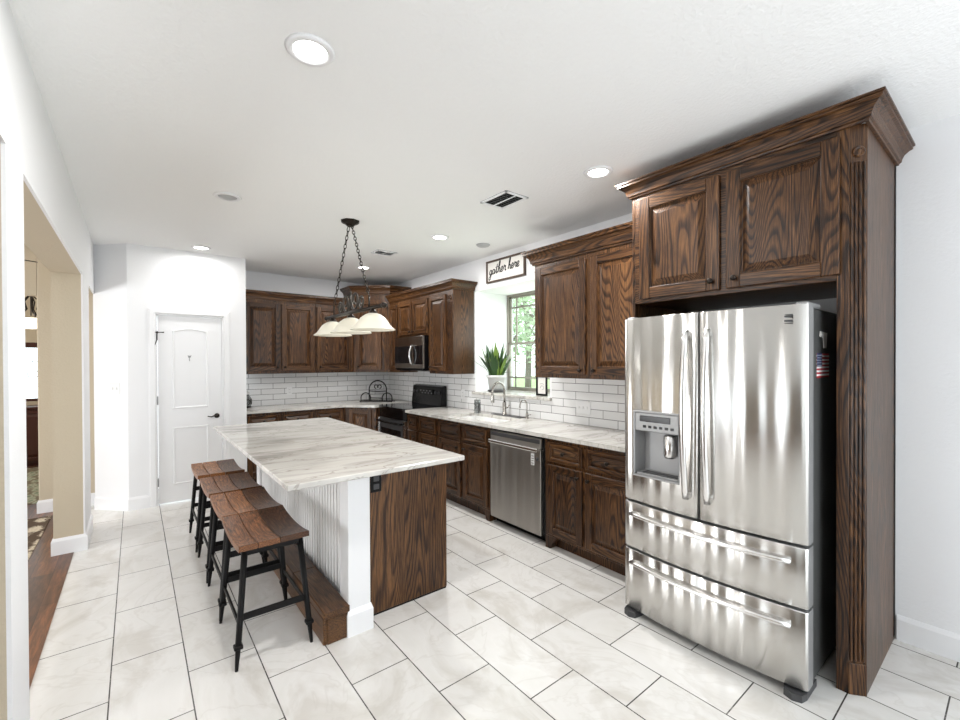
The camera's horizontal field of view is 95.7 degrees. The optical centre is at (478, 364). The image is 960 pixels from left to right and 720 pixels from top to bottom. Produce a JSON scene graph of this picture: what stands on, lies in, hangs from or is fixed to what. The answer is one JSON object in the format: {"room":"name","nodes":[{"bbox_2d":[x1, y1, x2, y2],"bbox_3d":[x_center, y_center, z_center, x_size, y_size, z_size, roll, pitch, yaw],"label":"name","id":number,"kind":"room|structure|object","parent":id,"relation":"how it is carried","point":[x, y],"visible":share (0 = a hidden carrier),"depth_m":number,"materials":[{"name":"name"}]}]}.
{"room":"kitchen","nodes":[
{"label":"kitchen","id":0,"kind":"room"},
{"bbox_2d":[25,296,37,404],"bbox_3d":[-7.728,0.135,6.223,4.600,2.770,0.150,-1,1,-38],"label":"wall","id":1,"kind":"structure","parent":0,"point":[30,334],"depth_m":6.74,"materials":[{"name":"beige paint"}]},
{"bbox_2d":[25,342,37,400],"bbox_3d":[-6.955,0.107,6.777,1.000,0.910,0.080,-1,1,-38],"label":"window","id":2,"kind":"structure","parent":1,"relation":"in","point":[27,345],"depth_m":6.75,"materials":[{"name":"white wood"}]},
{"bbox_2d":[0,0,93,719],"bbox_3d":[-1.245,0.144,0.890,0.190,2.770,9.540,-1,1,-38],"label":"wall","id":3,"kind":"structure","parent":0,"point":[40,209],"depth_m":1.67,"materials":[{"name":"white paint"}]},
{"bbox_2d":[51,514,92,556],"bbox_3d":[-3.482,1.451,3.734,0.218,0.135,0.598,-1,1,-38],"label":"baseboard","id":4,"kind":"structure","parent":3,"relation":"attached to","point":[76,543],"depth_m":3.51,"materials":[{"name":"white paint"}]},
{"bbox_2d":[24,243,94,500],"bbox_3d":[-5.708,0.145,3.549,4.450,2.770,0.150,-1,1,-38],"label":"wall","id":5,"kind":"structure","parent":0,"point":[37,275],"depth_m":4.45,"materials":[{"name":"beige paint"}]},
{"bbox_2d":[37,493,94,513],"bbox_3d":[-4.249,1.448,4.700,0.734,0.135,0.164,-1,1,-38],"label":"baseboard","id":6,"kind":"structure","parent":5,"relation":"attached to","point":[43,506],"depth_m":4.45,"materials":[{"name":"white paint"}]},
{"bbox_2d":[93,243,128,497],"bbox_3d":[-3.889,0.130,4.591,0.545,2.770,0.155,0,0,15],"label":"wall","id":7,"kind":"structure","parent":0,"point":[110,260],"depth_m":4.52,"materials":[{"name":"white paint"}]},
{"bbox_2d":[110,383,119,393],"bbox_3d":[-3.782,0.245,4.510,0.119,0.116,0.013,0,0,7],"label":"light switch","id":8,"kind":"object","parent":7,"relation":"attached to","point":[114,387],"visible":1,"depth_m":4.51,"materials":[{"name":"white plastic"}]},
{"bbox_2d":[94,495,149,510],"bbox_3d":[-3.749,1.447,4.532,0.541,0.135,0.108,0,0,-6],"label":"baseboard","id":9,"kind":"structure","parent":7,"relation":"attached to","point":[140,502],"depth_m":4.53,"materials":[{"name":"white paint"}]},
{"bbox_2d":[126,243,246,497],"bbox_3d":[-3.497,0.123,5.210,1.100,2.770,0.950,-1,1,-38],"label":"wall","id":10,"kind":"structure","parent":0,"point":[157,277],"depth_m":4.71,"materials":[{"name":"white paint"}]},
{"bbox_2d":[155,316,221,503],"bbox_3d":[-3.215,0.483,4.827,0.633,2.030,0.086,-1,1,-38],"label":"door","id":11,"kind":"structure","parent":10,"relation":"in","point":[189,398],"depth_m":4.82,"materials":[{"name":"white paint"}]},
{"bbox_2d":[147,307,230,507],"bbox_3d":[-3.225,0.447,4.870,0.762,2.125,0.122,-1,1,-38],"label":"trim","id":12,"kind":"structure","parent":10,"relation":"attached to","point":[153,312],"depth_m":4.65,"materials":[{"name":"white paint"}]},
{"bbox_2d":[246,271,365,297],"bbox_3d":[-2.424,0.110,6.537,2.230,2.770,0.200,-1,1,-38],"label":"wall","id":13,"kind":"structure","parent":0,"point":[254,280],"depth_m":6.22,"materials":[{"name":"white paint"}]},
{"bbox_2d":[246,289,316,373],"bbox_3d":[-2.742,-0.424,5.905,0.945,1.078,0.391,-1,1,-38],"label":"upper cabinet","id":14,"kind":"object","parent":13,"relation":"attached to","point":[280,326],"visible":0.96,"depth_m":5.79,"materials":[{"name":"brown wood"}]},
{"bbox_2d":[287,387,291,394],"bbox_3d":[-2.693,0.368,6.180,0.072,0.116,0.008,-1,1,-38],"label":"wall outlet","id":15,"kind":"object","parent":13,"relation":"attached to","point":[289,389],"visible":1,"depth_m":6.18,"materials":[{"name":"white plastic"}]},
{"bbox_2d":[246,372,387,405],"bbox_3d":[-2.361,0.325,6.453,2.220,0.460,0.010,-1,1,-38],"label":"backsplash","id":16,"kind":"structure","parent":13,"relation":"attached to","point":[264,389],"depth_m":6.38,"materials":[{"name":"tile"}]},
{"bbox_2d":[315,296,354,372],"bbox_3d":[-2.153,-0.429,6.372,0.553,1.078,0.391,-1,1,-38],"label":"upper cabinet","id":17,"kind":"object","parent":13,"relation":"attached to","point":[332,354],"visible":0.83,"depth_m":6.22,"materials":[{"name":"brown wood"}]},
{"bbox_2d":[340,285,411,371],"bbox_3d":[-1.562,-0.528,6.586,0.806,1.268,0.786,-1,1,-38],"label":"upper cabinet","id":18,"kind":"object","parent":13,"relation":"attached to","point":[370,351],"visible":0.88,"depth_m":6.41,"materials":[{"name":"brown wood"}]},
{"bbox_2d":[8,0,959,284],"bbox_3d":[-2.642,-1.298,2.815,8.570,0.100,14.300,-1,1,-38],"label":"ceiling","id":19,"kind":"structure","parent":0,"point":[424,112],"depth_m":2.06,"materials":[{"name":"paint"}]},
{"bbox_2d":[25,296,36,328],"bbox_3d":[-5.791,-0.860,5.616,0.460,0.790,0.460,-1,1,-38],"label":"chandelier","id":20,"kind":"object","parent":19,"relation":"hanging from","point":[30,323],"visible":0.35,"depth_m":5.56,"materials":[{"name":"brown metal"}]},
{"bbox_2d":[191,245,210,249],"bbox_3d":[-2.975,-1.255,4.655,0.188,0.010,0.188,-1,1,-38],"label":"recessed light","id":21,"kind":"object","parent":19,"relation":"in","point":[199,247],"visible":1,"depth_m":4.63,"materials":[{"name":"white paint"}]},
{"bbox_2d":[213,192,241,201],"bbox_3d":[-1.870,-1.244,3.234,0.188,0.022,0.188,-1,1,-38],"label":"recessed light","id":22,"kind":"object","parent":19,"relation":"in","point":[226,196],"visible":1,"depth_m":3.21,"materials":[{"name":"white paint"}]},
{"bbox_2d":[284,32,334,66],"bbox_3d":[-0.668,-1.244,1.724,0.188,0.010,0.188,-1,1,-38],"label":"recessed light","id":23,"kind":"object","parent":19,"relation":"in","point":[309,49],"visible":1,"depth_m":1.71,"materials":[{"name":"white paint"}]},
{"bbox_2d":[314,218,394,336],"bbox_3d":[-1.085,-0.766,3.698,0.344,0.990,1.278,-1,1,-38],"label":"pendant","id":24,"kind":"object","parent":19,"relation":"hanging from","point":[372,321],"visible":1,"depth_m":3.62,"materials":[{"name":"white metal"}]},
{"bbox_2d":[357,266,370,268],"bbox_3d":[-1.501,-1.268,5.668,0.188,0.010,0.188,-1,1,-38],"label":"recessed light","id":25,"kind":"object","parent":19,"relation":"in","point":[358,267],"visible":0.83,"depth_m":5.64,"materials":[{"name":"white paint"}]},
{"bbox_2d":[371,250,396,256],"bbox_3d":[-1.069,-1.264,4.913,0.240,0.011,0.180,-1,1,-38],"label":"ceiling vent","id":26,"kind":"object","parent":19,"relation":"in","point":[378,252],"visible":1,"depth_m":4.91,"materials":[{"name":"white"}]},
{"bbox_2d":[430,234,448,239],"bbox_3d":[-0.385,-1.264,4.307,0.188,0.010,0.188,-1,1,-38],"label":"recessed light","id":27,"kind":"object","parent":19,"relation":"in","point":[436,236],"visible":1,"depth_m":4.29,"materials":[{"name":"white paint"}]},
{"bbox_2d":[476,243,489,247],"bbox_3d":[0.047,-1.264,4.598,0.148,0.018,0.148,-1,1,-38],"label":"ceiling speaker","id":28,"kind":"object","parent":19,"relation":"attached to","point":[481,245],"visible":1,"depth_m":4.57,"materials":[{"name":"grey plastic"}]},
{"bbox_2d":[480,190,528,209],"bbox_3d":[0.194,-1.259,3.325,0.230,0.011,0.300,-1,1,-38],"label":"ceiling vent","id":29,"kind":"object","parent":19,"relation":"in","point":[505,199],"visible":1,"depth_m":3.32,"materials":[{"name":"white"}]},
{"bbox_2d":[584,165,612,178],"bbox_3d":[0.782,-1.258,2.840,0.188,0.010,0.188,-1,1,-38],"label":"recessed light","id":30,"kind":"object","parent":19,"relation":"in","point":[600,171],"visible":1,"depth_m":2.82,"materials":[{"name":"white paint"}]},
{"bbox_2d":[27,466,959,719],"bbox_3d":[-2.884,1.572,2.633,7.920,0.104,14.300,-1,1,-38],"label":"floor","id":31,"kind":"structure","parent":0,"point":[520,627],"depth_m":2.28,"materials":[{"name":"tile"}]},
{"bbox_2d":[26,405,38,466],"bbox_3d":[-6.777,1.066,6.564,1.360,0.886,0.480,-1,1,-38],"label":"sideboard","id":32,"kind":"object","parent":31,"relation":"on","point":[31,410],"visible":0.04,"depth_m":6.43,"materials":[{"name":"brown wood"}]},
{"bbox_2d":[27,467,38,504],"bbox_3d":[-6.002,1.510,5.267,1.500,0.010,2.300,-1,1,-38],"label":"rug","id":33,"kind":"object","parent":31,"relation":"on","point":[32,473],"visible":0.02,"depth_m":5.41,"materials":[{"name":"beige fabric"}]},
{"bbox_2d":[27,515,51,559],"bbox_3d":[-4.063,1.520,2.688,1.740,0.010,2.850,-1,1,-38],"label":"rug","id":34,"kind":"object","parent":31,"relation":"on","point":[36,527],"visible":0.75,"depth_m":3.97,"materials":[{"name":"beige fabric"}]},
{"bbox_2d":[189,459,244,552],"bbox_3d":[-2.298,1.204,3.822,0.385,0.620,0.534,-1,1,-38],"label":"bar stool","id":35,"kind":"object","parent":31,"relation":"on","point":[229,466],"visible":0.56,"depth_m":3.81,"materials":[{"name":"brown wood"}]},
{"bbox_2d":[197,472,263,582],"bbox_3d":[-1.903,1.206,3.331,0.385,0.620,0.534,-1,1,-38],"label":"bar stool","id":36,"kind":"object","parent":31,"relation":"on","point":[220,484],"visible":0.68,"depth_m":3.36,"materials":[{"name":"brown wood"}]},
{"bbox_2d":[207,486,283,612],"bbox_3d":[-1.550,1.207,2.890,0.385,0.620,0.534,-1,1,-38],"label":"bar stool","id":37,"kind":"object","parent":31,"relation":"on","point":[253,499],"visible":0.65,"depth_m":2.92,"materials":[{"name":"brown wood"}]},
{"bbox_2d":[218,505,313,671],"bbox_3d":[-1.218,1.209,2.465,0.385,0.620,0.534,-1,1,-38],"label":"bar stool","id":38,"kind":"object","parent":31,"relation":"on","point":[257,531],"visible":1,"depth_m":2.37,"materials":[{"name":"brown wood"}]},
{"bbox_2d":[247,409,313,482],"bbox_3d":[-2.696,1.047,5.769,0.825,0.908,0.668,-1,1,-38],"label":"base cabinet","id":39,"kind":"object","parent":31,"relation":"on","point":[301,414],"visible":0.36,"depth_m":5.46,"materials":[{"name":"brown wood"}]},
{"bbox_2d":[314,407,344,421],"bbox_3d":[-2.204,1.042,6.159,0.426,0.908,0.668,-1,1,-38],"label":"base cabinet","id":40,"kind":"object","parent":31,"relation":"on","point":[334,413],"visible":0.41,"depth_m":5.94,"materials":[{"name":"brown wood"}]},
{"bbox_2d":[257,463,446,645],"bbox_3d":[-1.224,1.061,3.520,0.863,0.900,2.367,-1,1,-38],"label":"kitchen island","id":41,"kind":"object","parent":31,"relation":"on","point":[374,545],"visible":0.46,"depth_m":2.71,"materials":[{"name":"brown wood"}]},
{"bbox_2d":[214,417,464,490],"bbox_3d":[-1.298,0.596,3.447,1.077,0.030,2.537,-1,1,-38],"label":"island countertop","id":42,"kind":"structure","parent":41,"relation":"on","point":[313,452],"depth_m":2.92,"materials":[{"name":"white stone"}]},
{"bbox_2d":[371,475,380,492],"bbox_3d":[-0.618,0.709,2.619,0.070,0.116,0.009,-1,1,-38],"label":"outlet","id":43,"kind":"object","parent":41,"relation":"attached to","point":[375,480],"depth_m":2.62,"materials":[{"name":"black plastic"}]},
{"bbox_2d":[345,407,379,430],"bbox_3d":[-1.567,1.037,6.481,0.968,0.908,0.953,-1,1,-38],"label":"base cabinet","id":44,"kind":"object","parent":31,"relation":"on","point":[363,417],"visible":0.24,"depth_m":6.01,"materials":[{"name":"brown wood"}]},
{"bbox_2d":[247,398,411,413],"bbox_3d":[-2.054,0.572,6.072,2.215,0.032,0.970,-1,1,-38],"label":"countertop","id":45,"kind":"structure","parent":44,"relation":"on","point":[352,403],"depth_m":5.97,"materials":[{"name":"white stone"}]},
{"bbox_2d":[246,391,251,407],"bbox_3d":[-3.097,0.432,5.738,0.170,0.262,0.178,-1,1,-38],"label":"glass jar","id":46,"kind":"object","parent":45,"relation":"on","point":[247,392],"visible":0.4,"depth_m":5.76,"materials":[{"name":"grey"}]},
{"bbox_2d":[360,380,394,401],"bbox_3d":[-1.519,0.389,6.507,0.502,0.324,0.152,0,0,7],"label":"plate rack","id":47,"kind":"object","parent":45,"relation":"on","point":[386,393],"visible":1,"depth_m":6.51,"materials":[{"name":"black metal"}]},
{"bbox_2d":[360,400,394,401],"bbox_3d":[-1.518,0.542,6.508,0.502,0.018,0.152,0,0,7],"label":"shelf","id":48,"kind":"object","parent":47,"relation":"attached to","point":[361,400],"depth_m":6.46,"materials":[{"name":"black metal"}]},
{"bbox_2d":[376,384,446,439],"bbox_3d":[-0.931,0.871,5.853,0.691,1.185,0.760,-1,1,-38],"label":"range","id":49,"kind":"object","parent":31,"relation":"on","point":[393,419],"visible":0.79,"depth_m":5.76,"materials":[{"name":"black metal"}]},
{"bbox_2d":[379,402,441,410],"bbox_3d":[-0.950,0.560,5.837,0.575,0.030,0.760,-1,1,-38],"label":"cooktop","id":50,"kind":"object","parent":49,"relation":"in","point":[410,405],"depth_m":5.77,"materials":[{"name":"black glass"}]},
{"bbox_2d":[407,413,418,442],"bbox_3d":[-0.575,1.040,5.473,0.664,0.908,0.260,-1,1,-38],"label":"base cabinet","id":51,"kind":"object","parent":31,"relation":"on","point":[413,419],"visible":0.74,"depth_m":5.26,"materials":[{"name":"brown wood"}]},
{"bbox_2d":[419,415,437,447],"bbox_3d":[-0.362,1.041,5.204,0.664,0.908,0.415,-1,1,-38],"label":"base cabinet","id":52,"kind":"object","parent":31,"relation":"on","point":[428,426],"visible":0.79,"depth_m":4.99,"materials":[{"name":"brown wood"}]},
{"bbox_2d":[438,419,496,520],"bbox_3d":[0.049,1.043,4.684,0.664,0.908,0.900,-1,1,-38],"label":"base cabinet","id":53,"kind":"object","parent":31,"relation":"on","point":[468,480],"visible":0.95,"depth_m":4.41,"materials":[{"name":"brown wood"}]},
{"bbox_2d":[488,428,545,540],"bbox_3d":[0.521,1.050,4.025,0.603,0.900,0.710,-1,1,-38],"label":"dishwasher","id":54,"kind":"object","parent":31,"relation":"on","point":[518,487],"visible":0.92,"depth_m":3.81,"materials":[{"name":"silver metal"}]},
{"bbox_2d":[531,453,533,464],"bbox_3d":[0.457,0.797,3.673,0.002,0.100,0.040,-1,1,-38],"label":"sign","id":55,"kind":"object","parent":54,"relation":"attached to","point":[532,454],"visible":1,"depth_m":3.67,"materials":[{"name":"white plastic"}]},
{"bbox_2d":[546,438,626,575],"bbox_3d":[1.042,1.048,3.430,0.664,0.908,0.860,-1,1,-38],"label":"base cabinet","id":56,"kind":"object","parent":31,"relation":"on","point":[585,485],"visible":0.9,"depth_m":3.25,"materials":[{"name":"brown wood"}]},
{"bbox_2d":[405,406,624,451],"bbox_3d":[0.325,0.574,4.331,0.645,0.032,3.163,-1,1,-38],"label":"countertop","id":57,"kind":"structure","parent":56,"relation":"on","point":[605,438],"depth_m":3.89,"materials":[{"name":"white stone"}]},
{"bbox_2d":[474,401,480,411],"bbox_3d":[-0.013,0.477,5.003,0.081,0.155,0.081,-1,1,-38],"label":"tumbler","id":58,"kind":"object","parent":57,"relation":"on","point":[474,401],"visible":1,"depth_m":4.99,"materials":[{"name":"clear glass"}]},
{"bbox_2d":[463,415,508,422],"bbox_3d":[0.062,0.673,4.636,0.384,0.165,0.814,-1,1,-38],"label":"sink","id":59,"kind":"object","parent":57,"relation":"in","point":[495,420],"visible":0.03,"depth_m":4.91,"materials":[{"name":"white ceramic"}]},
{"bbox_2d":[491,381,524,417],"bbox_3d":[0.255,0.367,4.695,0.230,0.378,0.475,-1,1,-38],"label":"faucet","id":60,"kind":"object","parent":57,"relation":"on","point":[504,413],"visible":1,"depth_m":4.75,"materials":[{"name":"grey metal"}]},
{"bbox_2d":[519,399,530,418],"bbox_3d":[0.479,0.456,4.465,0.129,0.201,0.078,-1,1,-38],"label":"filter faucet","id":61,"kind":"object","parent":57,"relation":"on","point":[527,415],"visible":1,"depth_m":4.49,"materials":[{"name":"silver metal"}]},
{"bbox_2d":[624,301,836,703],"bbox_3d":[1.447,0.608,2.509,0.907,1.797,0.925,-1,1,-38],"label":"refrigerator","id":62,"kind":"object","parent":31,"relation":"on","point":[730,421],"visible":1,"depth_m":2.15,"materials":[{"name":"grey metal"}]},
{"bbox_2d":[817,353,828,377],"bbox_3d":[1.673,0.003,2.108,0.200,0.117,0.003,-1,1,-38],"label":"magnet","id":63,"kind":"object","parent":62,"relation":"attached to","point":[822,358],"visible":1,"depth_m":2.10,"materials":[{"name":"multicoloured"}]},
{"bbox_2d":[819,331,826,347],"bbox_3d":[1.678,-0.122,2.113,0.125,0.080,0.002,-1,1,-38],"label":"paper slip","id":64,"kind":"object","parent":62,"relation":"attached to","point":[823,335],"visible":1,"depth_m":2.12,"materials":[{"name":"white paper"}]},
{"bbox_2d":[615,86,915,696],"bbox_3d":[1.616,0.164,2.590,0.790,2.681,1.309,-1,1,-38],"label":"refrigerator surround","id":65,"kind":"object","parent":31,"relation":"on","point":[803,208],"visible":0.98,"depth_m":2.14,"materials":[{"name":"brown wood"}]},
{"bbox_2d":[475,238,548,294],"bbox_3d":[0.581,-1.088,5.030,0.630,0.380,1.215,-1,1,-38],"label":"wall","id":66,"kind":"structure","parent":0,"point":[526,283],"depth_m":5.00,"materials":[{"name":"white paint"}]},
{"bbox_2d":[395,114,959,638],"bbox_3d":[1.748,0.163,3.571,0.630,2.870,10.030,-1,1,-38],"label":"wall","id":67,"kind":"structure","parent":0,"point":[927,488],"depth_m":2.29,"materials":[{"name":"white paint"}]},
{"bbox_2d":[385,294,417,371],"bbox_3d":[-1.131,-0.451,6.364,0.388,1.113,0.268,-1,1,-38],"label":"upper cabinet","id":68,"kind":"object","parent":67,"relation":"attached to","point":[393,308],"visible":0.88,"depth_m":6.28,"materials":[{"name":"brown wood"}]},
{"bbox_2d":[394,286,428,337],"bbox_3d":[-0.792,-0.695,5.932,0.388,0.623,0.826,-1,1,-38],"label":"upper cabinet","id":69,"kind":"object","parent":67,"relation":"attached to","point":[413,304],"visible":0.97,"depth_m":5.80,"materials":[{"name":"brown wood"}]},
{"bbox_2d":[395,335,428,370],"bbox_3d":[-0.812,-0.153,5.909,0.454,0.455,0.765,-1,1,-38],"label":"microwave","id":70,"kind":"object","parent":69,"relation":"attached to","point":[411,353],"visible":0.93,"depth_m":5.69,"materials":[{"name":"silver metal"}]},
{"bbox_2d":[424,278,477,373],"bbox_3d":[-0.347,-0.448,5.374,0.388,1.113,0.598,-1,1,-38],"label":"upper cabinet","id":71,"kind":"object","parent":67,"relation":"attached to","point":[451,301],"visible":1,"depth_m":5.23,"materials":[{"name":"brown wood"}]},
{"bbox_2d":[461,390,464,398],"bbox_3d":[-0.200,0.372,5.505,0.008,0.116,0.072,-1,1,-38],"label":"wall outlet","id":72,"kind":"object","parent":67,"relation":"attached to","point":[462,391],"visible":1,"depth_m":5.50,"materials":[{"name":"white plastic"}]},
{"bbox_2d":[486,251,525,283],"bbox_3d":[0.295,-1.081,4.862,0.025,0.255,0.645,-1,1,-38],"label":"wall sign","id":73,"kind":"object","parent":67,"relation":"attached to","point":[514,265],"visible":0.98,"depth_m":4.84,"materials":[{"name":"white wood"}]},
{"bbox_2d":[388,371,624,430],"bbox_3d":[0.039,0.298,5.216,0.010,0.510,4.930,-1,1,-38],"label":"backsplash","id":74,"kind":"structure","parent":67,"relation":"attached to","point":[606,397],"depth_m":4.33,"materials":[{"name":"tile"}]},
{"bbox_2d":[521,221,632,379],"bbox_3d":[0.976,-0.469,3.683,0.410,1.167,1.344,-1,1,-38],"label":"upper cabinet","id":75,"kind":"object","parent":67,"relation":"attached to","point":[584,283],"visible":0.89,"depth_m":3.60,"materials":[{"name":"brown wood"}]},
{"bbox_2d":[576,401,590,414],"bbox_3d":[0.968,0.398,4.025,0.013,0.116,0.166,-1,1,-38],"label":"light switch","id":76,"kind":"object","parent":67,"relation":"attached to","point":[582,407],"visible":1,"depth_m":4.02,"materials":[{"name":"white plastic"}]},
{"bbox_2d":[897,614,959,662],"bbox_3d":[3.421,1.441,0.953,0.014,0.135,3.640,-1,1,-38],"label":"baseboard","id":77,"kind":"structure","parent":67,"relation":"attached to","point":[941,642],"depth_m":2.28,"materials":[{"name":"white paint"}]},
{"bbox_3d":[0.589,0.960,5.045,0.630,1.265,1.215,-1,1,-38],"label":"wall","id":78,"kind":"structure","parent":0,"visible":0},
{"bbox_2d":[472,390,551,400],"bbox_3d":[0.530,0.340,4.999,0.560,0.032,1.290,-1,1,-38],"label":"windowsill","id":79,"kind":"structure","parent":78,"relation":"attached to","point":[509,393],"depth_m":4.88,"materials":[{"name":"white stone"}]},
{"bbox_2d":[473,337,520,392],"bbox_3d":[0.180,-0.019,5.077,0.585,0.687,0.475,0,0,-18],"label":"potted plant","id":80,"kind":"object","parent":79,"relation":"on","point":[496,365],"visible":0.98,"depth_m":5.09,"materials":[{"name":"green plant"}]},
{"bbox_2d":[536,377,547,395],"bbox_3d":[0.672,0.221,4.625,0.018,0.210,0.150,-1,1,-41],"label":"picture frame","id":81,"kind":"object","parent":79,"relation":"on","point":[541,382],"visible":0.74,"depth_m":4.62,"materials":[{"name":"black metal"}]},
{"bbox_2d":[538,377,544,393],"bbox_3d":[0.674,0.221,4.628,0.006,0.178,0.118,-1,1,-41],"label":"print","id":82,"kind":"object","parent":81,"relation":"attached to","point":[541,380],"depth_m":4.63,"materials":[{"name":"white paper"}]},
{"bbox_2d":[507,291,549,392],"bbox_3d":[0.768,-0.287,5.182,0.060,1.225,1.215,-1,1,-38],"label":"window","id":83,"kind":"structure","parent":78,"relation":"in","point":[530,293],"depth_m":5.55,"materials":[{"name":"brown plastic"}]},
{"label":"outside","id":84,"kind":"structure","parent":0,"visible":0},
{"bbox_2d":[513,376,549,388],"bbox_3d":[9.272,1.722,23.921,35.800,0.200,54.000,-1,1,-38],"label":"ground","id":85,"kind":"structure","parent":84,"point":[520,381],"depth_m":38.15,"materials":[{"name":"green plant"}]},
{"bbox_2d":[513,296,532,367],"bbox_3d":[0.493,-0.789,12.596,2.342,5.071,2.370,-1,1,-38],"label":"tree","id":86,"kind":"object","parent":85,"relation":"on","point":[520,309],"visible":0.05,"depth_m":12.41,"materials":[{"name":"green plant"}]},
{"bbox_2d":[513,295,534,368],"bbox_3d":[1.858,-1.000,10.529,2.247,5.510,2.258,-1,1,-38],"label":"tree","id":87,"kind":"object","parent":85,"relation":"on","point":[529,313],"visible":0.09,"depth_m":10.54,"materials":[{"name":"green plant"}]},
{"bbox_2d":[513,296,534,387],"bbox_3d":[2.138,-1.816,19.014,4.390,7.017,4.345,-1,1,-38],"label":"tree","id":88,"kind":"object","parent":85,"relation":"on","point":[528,366],"visible":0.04,"depth_m":18.96,"materials":[{"name":"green plant"}]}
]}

